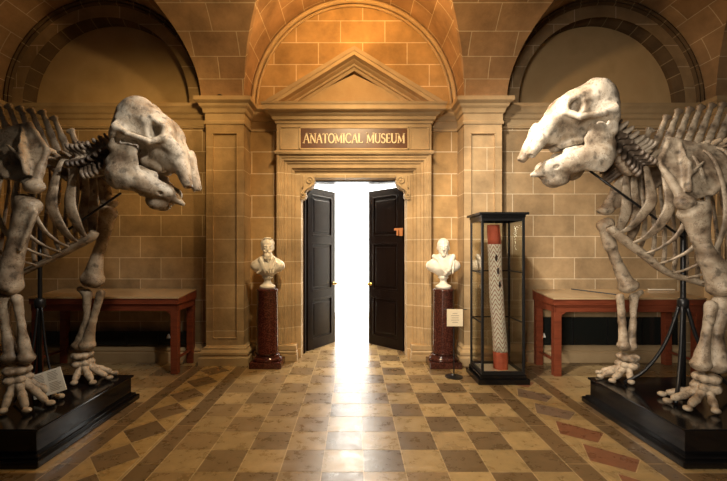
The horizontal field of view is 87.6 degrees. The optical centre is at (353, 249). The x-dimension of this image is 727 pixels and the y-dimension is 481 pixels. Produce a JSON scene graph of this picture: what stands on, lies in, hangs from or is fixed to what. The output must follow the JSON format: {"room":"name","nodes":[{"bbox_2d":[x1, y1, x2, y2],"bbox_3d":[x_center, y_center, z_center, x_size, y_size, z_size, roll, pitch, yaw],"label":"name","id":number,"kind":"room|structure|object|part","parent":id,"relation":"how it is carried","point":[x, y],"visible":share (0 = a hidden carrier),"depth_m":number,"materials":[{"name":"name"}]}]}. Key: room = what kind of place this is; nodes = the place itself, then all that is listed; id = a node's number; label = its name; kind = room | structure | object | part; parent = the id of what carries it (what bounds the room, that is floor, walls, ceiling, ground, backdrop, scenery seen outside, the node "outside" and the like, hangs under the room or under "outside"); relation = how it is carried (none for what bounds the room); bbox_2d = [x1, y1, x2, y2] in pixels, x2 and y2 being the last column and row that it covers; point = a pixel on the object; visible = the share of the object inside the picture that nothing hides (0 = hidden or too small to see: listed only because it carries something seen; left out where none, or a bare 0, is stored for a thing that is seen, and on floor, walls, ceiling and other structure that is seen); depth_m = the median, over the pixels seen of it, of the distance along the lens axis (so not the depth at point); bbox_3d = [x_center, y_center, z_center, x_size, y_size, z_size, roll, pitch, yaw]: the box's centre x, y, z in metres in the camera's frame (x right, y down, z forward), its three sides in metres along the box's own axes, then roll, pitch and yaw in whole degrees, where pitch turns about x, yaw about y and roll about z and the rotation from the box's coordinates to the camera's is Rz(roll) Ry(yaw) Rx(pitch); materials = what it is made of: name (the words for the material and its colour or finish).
{"room":"museum entrance hall","nodes":[
{"label":"museum entrance hall","id":0,"kind":"room"},
{"bbox_2d":[4,5,205,343],"bbox_3d":[-3.700,-1.210,5.675,4.200,5.620,0.350,0,0,0],"label":"wall","id":1,"kind":"structure","parent":0,"point":[148,248],"depth_m":5.50,"materials":[{"name":"stone"}]},
{"bbox_2d":[0,179,3,342],"bbox_3d":[-5.370,-0.255,5.576,0.580,3.710,0.568,0,0,0],"label":"trim","id":2,"kind":"structure","parent":1,"relation":"attached to","point":[2,191],"depth_m":5.48,"materials":[{"name":"stone"}]},
{"bbox_2d":[0,99,7,127],"bbox_3d":[-5.370,-1.935,5.407,0.832,0.350,0.466,0,0,0],"label":"trim","id":3,"kind":"structure","parent":1,"relation":"attached to","point":[2,102],"depth_m":5.37,"materials":[{"name":"stone"}]},
{"bbox_2d":[3,0,200,102],"bbox_3d":[-3.600,-2.884,5.600,2.900,1.508,0.320,0,0,0],"label":"trim","id":4,"kind":"structure","parent":1,"relation":"attached to","point":[41,62],"depth_m":5.60,"materials":[{"name":"stone"}]},
{"bbox_2d":[4,103,205,128],"bbox_3d":[-3.575,-1.940,5.445,3.010,0.360,0.110,0,0,0],"label":"trim","id":5,"kind":"structure","parent":1,"relation":"attached to","point":[70,115],"depth_m":5.45,"materials":[{"name":"stone"}]},
{"bbox_2d":[30,331,186,344],"bbox_3d":[-3.460,1.262,5.426,2.296,0.185,0.068,0,0,0],"label":"panel","id":6,"kind":"object","parent":1,"relation":"attached to","point":[52,337],"visible":0.77,"depth_m":5.40,"materials":[{"name":"black wood"}]},
{"bbox_2d":[37,27,188,102],"bbox_3d":[-3.600,-2.740,5.650,2.900,1.300,0.300,0,0,0],"label":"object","id":7,"kind":"structure","parent":1,"relation":"attached to","point":[107,64],"depth_m":5.75,"materials":[{"name":"paint"}]},
{"bbox_2d":[1,339,255,365],"bbox_3d":[-3.105,1.465,5.429,3.950,0.270,0.422,0,0,0],"label":"baseboard","id":8,"kind":"structure","parent":1,"relation":"attached to","point":[102,353],"depth_m":5.38,"materials":[{"name":"stone"}]},
{"bbox_2d":[193,95,256,130],"bbox_3d":[-1.805,-1.935,5.407,0.782,0.350,0.466,0,0,0],"label":"trim","id":9,"kind":"structure","parent":1,"relation":"attached to","point":[217,109],"depth_m":5.26,"materials":[{"name":"stone"}]},
{"bbox_2d":[206,124,250,344],"bbox_3d":[-1.805,-0.255,5.576,0.530,3.710,0.568,0,0,0],"label":"pilaster","id":10,"kind":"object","parent":1,"relation":"attached to","point":[228,146],"depth_m":5.33,"materials":[{"name":"stone"}]},
{"bbox_2d":[335,312,368,316],"bbox_3d":[0.000,-0.200,9.050,5.200,3.600,0.100,0,0,0],"label":"wall","id":11,"kind":"structure","parent":0,"point":[337,314],"depth_m":9.00,"materials":[{"name":"white paint"}]},
{"bbox_2d":[314,184,395,311],"bbox_3d":[0.000,-0.110,9.040,4.400,3.180,0.020,0,0,0],"label":"bright doorway opening","id":12,"kind":"structure","parent":11,"relation":"in","point":[351,200],"depth_m":9.03,"materials":[{"name":"white"}]},
{"bbox_2d":[251,4,456,338],"bbox_3d":[0.000,-1.100,5.850,3.120,5.400,0.420,0,0,0],"label":"wall","id":13,"kind":"structure","parent":0,"point":[324,36],"depth_m":5.64,"materials":[{"name":"stone"}]},
{"bbox_2d":[250,105,276,131],"bbox_3d":[-1.335,-1.935,5.577,0.410,0.350,0.126,0,0,0],"label":"trim","id":14,"kind":"structure","parent":13,"relation":"attached to","point":[260,122],"depth_m":5.62,"materials":[{"name":"stone"}]},
{"bbox_2d":[306,188,336,350],"bbox_3d":[-0.520,0.297,6.289,0.136,2.600,0.735,0,0,33],"label":"door","id":15,"kind":"structure","parent":13,"relation":"in","point":[320,204],"depth_m":6.26,"materials":[{"name":"brown wood"}]},
{"bbox_3d":[-0.550,-0.558,6.308,0.066,0.674,0.539,0,0,33],"label":"panel","id":16,"kind":"part","parent":15,"relation":"part of","materials":[{"name":"brown wood"}]},
{"bbox_3d":[-0.550,0.277,6.308,0.066,0.784,0.539,0,0,33],"label":"panel","id":17,"kind":"part","parent":15,"relation":"part of","materials":[{"name":"brown wood"}]},
{"bbox_3d":[-0.550,1.117,6.308,0.066,0.664,0.539,0,0,33],"label":"panel","id":18,"kind":"part","parent":15,"relation":"part of","materials":[{"name":"brown wood"}]},
{"bbox_2d":[260,101,447,155],"bbox_3d":[0.000,-1.728,5.455,2.610,0.695,0.370,0,0,0],"label":"trim","id":19,"kind":"structure","parent":13,"relation":"attached to","point":[289,117],"depth_m":5.42,"materials":[{"name":"stone"}]},
{"bbox_2d":[265,46,442,100],"bbox_3d":[0.000,-2.459,5.460,2.610,0.808,0.360,0,0,0],"label":"trim","id":20,"kind":"structure","parent":13,"relation":"attached to","point":[352,75],"depth_m":5.42,"materials":[{"name":"stone"}]},
{"bbox_2d":[251,0,456,104],"bbox_3d":[0.000,-2.917,5.615,3.067,1.617,0.070,0,0,0],"label":"trim","id":21,"kind":"structure","parent":13,"relation":"attached to","point":[286,30],"depth_m":5.60,"materials":[{"name":"stone"}]},
{"bbox_2d":[303,181,404,352],"bbox_3d":[0.020,0.230,5.950,1.660,2.740,0.220,0,0,0],"label":"door frame","id":22,"kind":"structure","parent":13,"relation":"attached to","point":[317,182],"depth_m":5.89,"materials":[{"name":"brown wood"}]},
{"bbox_2d":[301,128,406,147],"bbox_3d":[0.000,-1.603,5.450,1.530,0.285,0.039,0,0,0],"label":"board","id":23,"kind":"object","parent":13,"relation":"attached to","point":[310,137],"visible":1,"depth_m":5.44,"materials":[{"name":"brown wood"}]},
{"bbox_2d":[277,154,431,361],"bbox_3d":[0.000,0.100,5.660,2.260,3.000,0.460,0,0,0],"label":"door surround","id":24,"kind":"object","parent":13,"relation":"attached to","point":[326,167],"visible":0.79,"depth_m":5.54,"materials":[{"name":"stone"}]},
{"bbox_2d":[300,174,315,200],"bbox_3d":[-0.678,-0.930,5.644,0.225,0.380,0.191,0,0,0],"label":"bracket","id":25,"kind":"object","parent":24,"relation":"attached to","point":[307,181],"visible":1,"depth_m":5.58,"materials":[{"name":"stone"}]},
{"bbox_2d":[395,174,409,199],"bbox_3d":[0.718,-0.930,5.644,0.225,0.380,0.191,0,0,0],"label":"bracket","id":26,"kind":"object","parent":24,"relation":"attached to","point":[402,181],"visible":0.98,"depth_m":5.58,"materials":[{"name":"stone"}]},
{"bbox_2d":[367,188,403,350],"bbox_3d":[0.505,0.297,6.235,0.735,2.600,0.136,0,0,45],"label":"door","id":27,"kind":"structure","parent":13,"relation":"in","point":[386,206],"depth_m":6.22,"materials":[{"name":"brown wood"}]},
{"bbox_3d":[0.530,-0.558,6.260,0.539,0.674,0.066,0,0,45],"label":"panel","id":28,"kind":"part","parent":27,"relation":"part of","materials":[{"name":"brown wood"}]},
{"bbox_3d":[0.530,0.277,6.260,0.539,0.784,0.066,0,0,45],"label":"panel","id":29,"kind":"part","parent":27,"relation":"part of","materials":[{"name":"brown wood"}]},
{"bbox_3d":[0.530,1.117,6.260,0.539,0.664,0.066,0,0,45],"label":"panel","id":30,"kind":"part","parent":27,"relation":"part of","materials":[{"name":"brown wood"}]},
{"bbox_2d":[394,228,402,235],"bbox_3d":[0.703,-0.282,5.968,0.170,0.125,0.020,0,0,45],"label":"notice","id":31,"kind":"object","parent":27,"relation":"attached to","point":[399,230],"visible":1,"depth_m":5.94,"materials":[{"name":"orange paper"}]},
{"bbox_2d":[431,105,457,131],"bbox_3d":[1.335,-1.935,5.577,0.410,0.350,0.126,0,0,0],"label":"trim","id":32,"kind":"structure","parent":13,"relation":"attached to","point":[447,122],"depth_m":5.62,"materials":[{"name":"stone"}]},
{"bbox_2d":[0,317,726,480],"bbox_3d":[0.000,1.601,3.539,14.000,0.002,11.322,0,0,0],"label":"floor","id":33,"kind":"structure","parent":0,"point":[351,408],"depth_m":3.42,"materials":[{"name":"tile"}]},
{"bbox_2d":[0,375,139,468],"bbox_3d":[-3.685,1.466,3.428,2.750,0.268,1.325,0,0,0],"label":"plinth","id":34,"kind":"object","parent":33,"relation":"on","point":[32,439],"visible":0.93,"depth_m":3.16,"materials":[{"name":"black paint"}]},
{"bbox_2d":[33,367,66,399],"bbox_3d":[-2.704,1.188,3.352,0.231,0.285,0.349,0,0,-43],"label":"card","id":35,"kind":"object","parent":34,"relation":"on","point":[53,378],"visible":0.78,"depth_m":3.36,"materials":[{"name":"beige paper"}]},
{"bbox_2d":[13,192,121,402],"bbox_3d":[-2.732,0.393,3.453,1.032,1.877,0.439,0,0,10],"label":"iron stand","id":36,"kind":"object","parent":34,"relation":"on","point":[39,303],"visible":0.61,"depth_m":3.55,"materials":[{"name":"black metal"}]},
{"bbox_3d":[-2.946,0.907,3.413,0.039,0.834,0.294,0,0,0],"label":"leg","id":37,"kind":"part","parent":36,"relation":"part of","materials":[{"name":"black metal"}]},
{"bbox_3d":[-3.084,0.907,3.664,0.294,0.834,0.020,0,0,37],"label":"leg","id":38,"kind":"part","parent":36,"relation":"part of","materials":[{"name":"black metal"}]},
{"bbox_3d":[-2.813,0.907,3.509,0.294,0.834,0.020,0,0,23],"label":"leg","id":39,"kind":"part","parent":36,"relation":"part of","materials":[{"name":"black metal"}]},
{"bbox_3d":[-2.446,-0.342,3.535,0.520,0.406,0.022,0,0,-8],"label":"brace rod","id":40,"kind":"part","parent":36,"relation":"part of","materials":[{"name":"black metal"}]},
{"bbox_2d":[0,95,201,413],"bbox_3d":[-3.342,-0.041,3.550,3.754,2.736,1.121,0,0,0],"label":"skeleton","id":41,"kind":"object","parent":34,"relation":"on","point":[142,145],"visible":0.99,"depth_m":3.39},
{"bbox_3d":[-3.014,-0.811,3.327,0.783,0.673,0.208,0,0,13],"label":"shoulder blade","id":42,"kind":"part","parent":41,"relation":"part of","materials":[{"name":"beige"}]},
{"bbox_3d":[-2.798,-0.729,3.806,0.754,0.605,0.206,0,0,-13],"label":"shoulder blade","id":43,"kind":"part","parent":41,"relation":"part of","materials":[{"name":"beige"}]},
{"bbox_2d":[28,289,196,373],"bbox_3d":[-3.215,1.077,5.145,1.930,1.047,0.580,0,0,0],"label":"display table","id":44,"kind":"object","parent":33,"relation":"on","point":[172,301],"visible":0.93,"depth_m":4.91,"materials":[{"name":"brown wood"}]},
{"bbox_3d":[-4.110,1.188,4.923,0.090,0.825,0.085,0,0,0],"label":"leg","id":45,"kind":"part","parent":44,"relation":"part of","materials":[{"name":"brown wood"}]},
{"bbox_3d":[-4.110,1.188,5.393,0.090,0.825,0.085,0,0,0],"label":"leg","id":46,"kind":"part","parent":44,"relation":"part of","materials":[{"name":"brown wood"}]},
{"bbox_3d":[-2.320,1.188,4.923,0.090,0.825,0.085,0,0,0],"label":"leg","id":47,"kind":"part","parent":44,"relation":"part of","materials":[{"name":"brown wood"}]},
{"bbox_3d":[-2.320,1.188,5.393,0.090,0.825,0.085,0,0,0],"label":"leg","id":48,"kind":"part","parent":44,"relation":"part of","materials":[{"name":"brown wood"}]},
{"bbox_2d":[249,287,284,368],"bbox_3d":[-1.195,1.065,5.240,0.430,1.070,0.328,0,0,0],"label":"pedestal","id":49,"kind":"object","parent":33,"relation":"on","point":[267,355],"visible":0.98,"depth_m":5.11,"materials":[{"name":"red stone"}]},
{"bbox_2d":[250,237,284,288],"bbox_3d":[-1.200,0.176,5.237,0.456,0.708,0.267,0,0,20],"label":"bust","id":50,"kind":"object","parent":49,"relation":"on","point":[267,265],"visible":1,"depth_m":5.17,"materials":[{"name":"white stone"}]},
{"bbox_2d":[426,288,461,368],"bbox_3d":[1.235,1.065,5.240,0.430,1.070,0.328,0,0,0],"label":"pedestal","id":51,"kind":"object","parent":33,"relation":"on","point":[441,356],"visible":0.91,"depth_m":5.11,"materials":[{"name":"stone"}]},
{"bbox_2d":[426,238,460,288],"bbox_3d":[1.232,0.182,5.240,0.460,0.695,0.249,0,0,18],"label":"bust","id":52,"kind":"object","parent":51,"relation":"on","point":[443,264],"visible":1,"depth_m":5.17,"materials":[{"name":"white stone"}]},
{"bbox_2d":[444,309,466,379],"bbox_3d":[1.266,1.172,4.775,0.234,0.856,0.220,0,0,41],"label":"stand","id":53,"kind":"object","parent":33,"relation":"on","point":[454,316],"visible":1,"depth_m":4.76,"materials":[{"name":"beige paper"}]},
{"bbox_2d":[466,212,529,384],"bbox_3d":[1.780,0.575,4.740,0.610,2.050,0.520,0,0,0],"label":"display case","id":54,"kind":"object","parent":33,"relation":"on","point":[497,239],"visible":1,"depth_m":4.53,"materials":[{"name":"black paint"}]},
{"bbox_3d":[1.535,0.545,4.950,0.028,1.890,0.028,0,0,0],"label":"post","id":55,"kind":"part","parent":54,"relation":"part of","materials":[{"name":"black metal"}]},
{"bbox_3d":[1.535,-0.370,4.740,0.026,0.040,0.420,0,0,0],"label":"rail","id":56,"kind":"part","parent":54,"relation":"part of","materials":[{"name":"black metal"}]},
{"bbox_3d":[1.535,1.470,4.740,0.026,0.040,0.420,0,0,0],"label":"rail","id":57,"kind":"part","parent":54,"relation":"part of","materials":[{"name":"black metal"}]},
{"bbox_3d":[1.535,0.550,4.740,0.006,1.800,0.392,0,0,0],"label":"glass pane","id":58,"kind":"part","parent":54,"relation":"part of","materials":[{"name":"white"}]},
{"bbox_3d":[1.535,0.545,4.530,0.028,1.890,0.028,0,0,0],"label":"post","id":59,"kind":"part","parent":54,"relation":"part of","materials":[{"name":"black metal"}]},
{"bbox_3d":[1.780,-0.420,4.740,0.590,0.060,0.520,0,0,0],"label":"cornice","id":60,"kind":"part","parent":54,"relation":"part of","materials":[{"name":"black wood"}]},
{"bbox_3d":[1.780,0.550,4.530,0.462,1.800,0.006,0,0,0],"label":"glass pane","id":61,"kind":"part","parent":54,"relation":"part of","materials":[{"name":"white"}]},
{"bbox_3d":[1.780,-0.370,4.530,0.490,0.040,0.026,0,0,0],"label":"rail","id":62,"kind":"part","parent":54,"relation":"part of","materials":[{"name":"black wood"}]},
{"bbox_3d":[1.780,1.470,4.530,0.490,0.040,0.026,0,0,0],"label":"rail","id":63,"kind":"part","parent":54,"relation":"part of","materials":[{"name":"black metal"}]},
{"bbox_3d":[2.025,0.545,4.530,0.028,1.890,0.028,0,0,0],"label":"post","id":64,"kind":"part","parent":54,"relation":"part of","materials":[{"name":"black metal"}]},
{"bbox_2d":[532,289,706,375],"bbox_3d":[3.475,1.077,5.055,1.930,1.047,0.580,0,0,0],"label":"display table","id":65,"kind":"object","parent":33,"relation":"on","point":[559,302],"visible":0.8,"depth_m":4.79,"materials":[{"name":"brown wood"}]},
{"bbox_3d":[2.580,1.188,5.303,0.090,0.825,0.085,0,0,0],"label":"leg","id":66,"kind":"part","parent":65,"relation":"part of","materials":[{"name":"brown wood"}]},
{"bbox_3d":[2.580,1.188,4.832,0.090,0.825,0.085,0,0,0],"label":"leg","id":67,"kind":"part","parent":65,"relation":"part of","materials":[{"name":"brown wood"}]},
{"bbox_2d":[571,288,616,294],"bbox_3d":[3.220,0.560,5.065,0.016,0.051,0.574,0,0,-44],"label":"wooden rod","id":68,"kind":"object","parent":65,"relation":"on","point":[571,288],"visible":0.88,"depth_m":5.06,"materials":[{"name":"brown wood"}]},
{"bbox_3d":[4.370,1.188,5.303,0.090,0.825,0.085,0,0,0],"label":"leg","id":69,"kind":"part","parent":65,"relation":"part of","materials":[{"name":"brown wood"}]},
{"bbox_3d":[4.370,1.188,4.832,0.090,0.825,0.085,0,0,0],"label":"leg","id":70,"kind":"part","parent":65,"relation":"part of","materials":[{"name":"brown wood"}]},
{"bbox_2d":[582,377,726,468],"bbox_3d":[3.735,1.466,3.393,2.650,0.268,1.255,0,0,0],"label":"plinth","id":71,"kind":"object","parent":33,"relation":"on","point":[697,438],"visible":0.91,"depth_m":3.14,"materials":[{"name":"black paint"}]},
{"bbox_2d":[517,77,726,413],"bbox_3d":[3.457,-0.126,3.553,3.761,2.905,1.099,0,0,0],"label":"skeleton","id":72,"kind":"object","parent":71,"relation":"on","point":[584,125],"visible":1,"depth_m":3.39},
{"bbox_3d":[2.920,-0.684,3.811,0.851,0.654,0.201,0,0,11],"label":"shoulder blade","id":73,"kind":"part","parent":72,"relation":"part of","materials":[{"name":"beige"}]},
{"bbox_3d":[3.102,-0.679,3.287,0.907,0.679,0.276,0,0,0],"label":"shoulder blade","id":74,"kind":"part","parent":72,"relation":"part of","materials":[{"name":"beige"}]},
{"bbox_2d":[589,171,726,404],"bbox_3d":[2.867,0.290,3.464,1.296,2.085,0.481,0,0,20],"label":"iron stand","id":75,"kind":"object","parent":71,"relation":"on","point":[682,306],"visible":0.82,"depth_m":3.55,"materials":[{"name":"black metal"}]},
{"bbox_3d":[2.631,-0.427,3.535,0.831,0.650,0.022,0,0,5],"label":"brace rod","id":76,"kind":"part","parent":75,"relation":"part of","materials":[{"name":"black metal"}]},
{"bbox_3d":[2.886,0.909,3.673,0.463,0.842,0.032,0,0,26],"label":"leg","id":77,"kind":"part","parent":75,"relation":"part of","materials":[{"name":"black metal"}]},
{"bbox_3d":[2.926,0.909,3.409,0.464,0.842,0.032,0,0,-43],"label":"leg","id":78,"kind":"part","parent":75,"relation":"part of","materials":[{"name":"black metal"}]},
{"bbox_3d":[3.328,0.909,3.511,0.464,0.842,0.032,0,0,14],"label":"leg","id":79,"kind":"part","parent":75,"relation":"part of","materials":[{"name":"black metal"}]},
{"bbox_2d":[0,0,726,99],"bbox_3d":[0.000,-2.925,4.280,11.320,1.630,2.760,0,0,0],"label":"ceiling","id":80,"kind":"structure","parent":0,"point":[226,41],"depth_m":5.16,"materials":[{"name":"stone"}]},
{"bbox_2d":[502,5,703,343],"bbox_3d":[3.700,-1.210,5.675,4.200,5.620,0.350,0,0,0],"label":"wall","id":81,"kind":"structure","parent":0,"point":[564,249],"depth_m":5.50,"materials":[{"name":"stone"}]},
{"bbox_2d":[457,124,501,344],"bbox_3d":[1.805,-0.255,5.576,0.530,3.710,0.568,0,0,0],"label":"pilaster","id":82,"kind":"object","parent":81,"relation":"attached to","point":[479,146],"depth_m":5.33,"materials":[{"name":"stone"}]},
{"bbox_2d":[451,95,514,130],"bbox_3d":[1.805,-1.935,5.407,0.782,0.350,0.466,0,0,0],"label":"trim","id":83,"kind":"structure","parent":81,"relation":"attached to","point":[467,109],"depth_m":5.26,"materials":[{"name":"stone"}]},
{"bbox_2d":[455,339,689,365],"bbox_3d":[3.269,1.465,5.429,3.622,0.270,0.422,0,0,0],"label":"baseboard","id":84,"kind":"structure","parent":81,"relation":"attached to","point":[570,353],"depth_m":5.38,"materials":[{"name":"stone"}]},
{"bbox_2d":[519,27,670,102],"bbox_3d":[3.600,-2.740,5.650,2.900,1.300,0.300,0,0,0],"label":"wall panel","id":85,"kind":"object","parent":81,"relation":"attached to","point":[568,59],"depth_m":5.75,"materials":[{"name":"paint"}]},
{"bbox_2d":[502,103,704,128],"bbox_3d":[3.575,-1.940,5.445,3.010,0.360,0.110,0,0,0],"label":"trim","id":86,"kind":"structure","parent":81,"relation":"attached to","point":[516,115],"depth_m":5.45,"materials":[{"name":"stone"}]},
{"bbox_2d":[507,0,704,102],"bbox_3d":[3.600,-2.884,5.600,2.900,1.508,0.320,0,0,0],"label":"trim","id":87,"kind":"structure","parent":81,"relation":"attached to","point":[666,62],"depth_m":5.60,"materials":[{"name":"stone"}]},
{"bbox_2d":[543,317,677,344],"bbox_3d":[3.610,1.157,5.426,1.996,0.395,0.068,0,0,0],"label":"panel","id":88,"kind":"object","parent":81,"relation":"attached to","point":[575,330],"visible":0.72,"depth_m":5.40,"materials":[{"name":"black ceramic"}]},
{"bbox_2d":[700,95,726,126],"bbox_3d":[5.370,-1.935,5.407,0.832,0.350,0.466,0,0,0],"label":"trim","id":89,"kind":"structure","parent":81,"relation":"attached to","point":[716,99],"depth_m":5.28,"materials":[{"name":"stone"}]},
{"bbox_2d":[704,124,726,344],"bbox_3d":[5.370,-0.255,5.576,0.580,3.710,0.568,0,0,0],"label":"pilaster","id":90,"kind":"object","parent":81,"relation":"attached to","point":[708,296],"depth_m":5.31,"materials":[{"name":"stone"}]}
]}

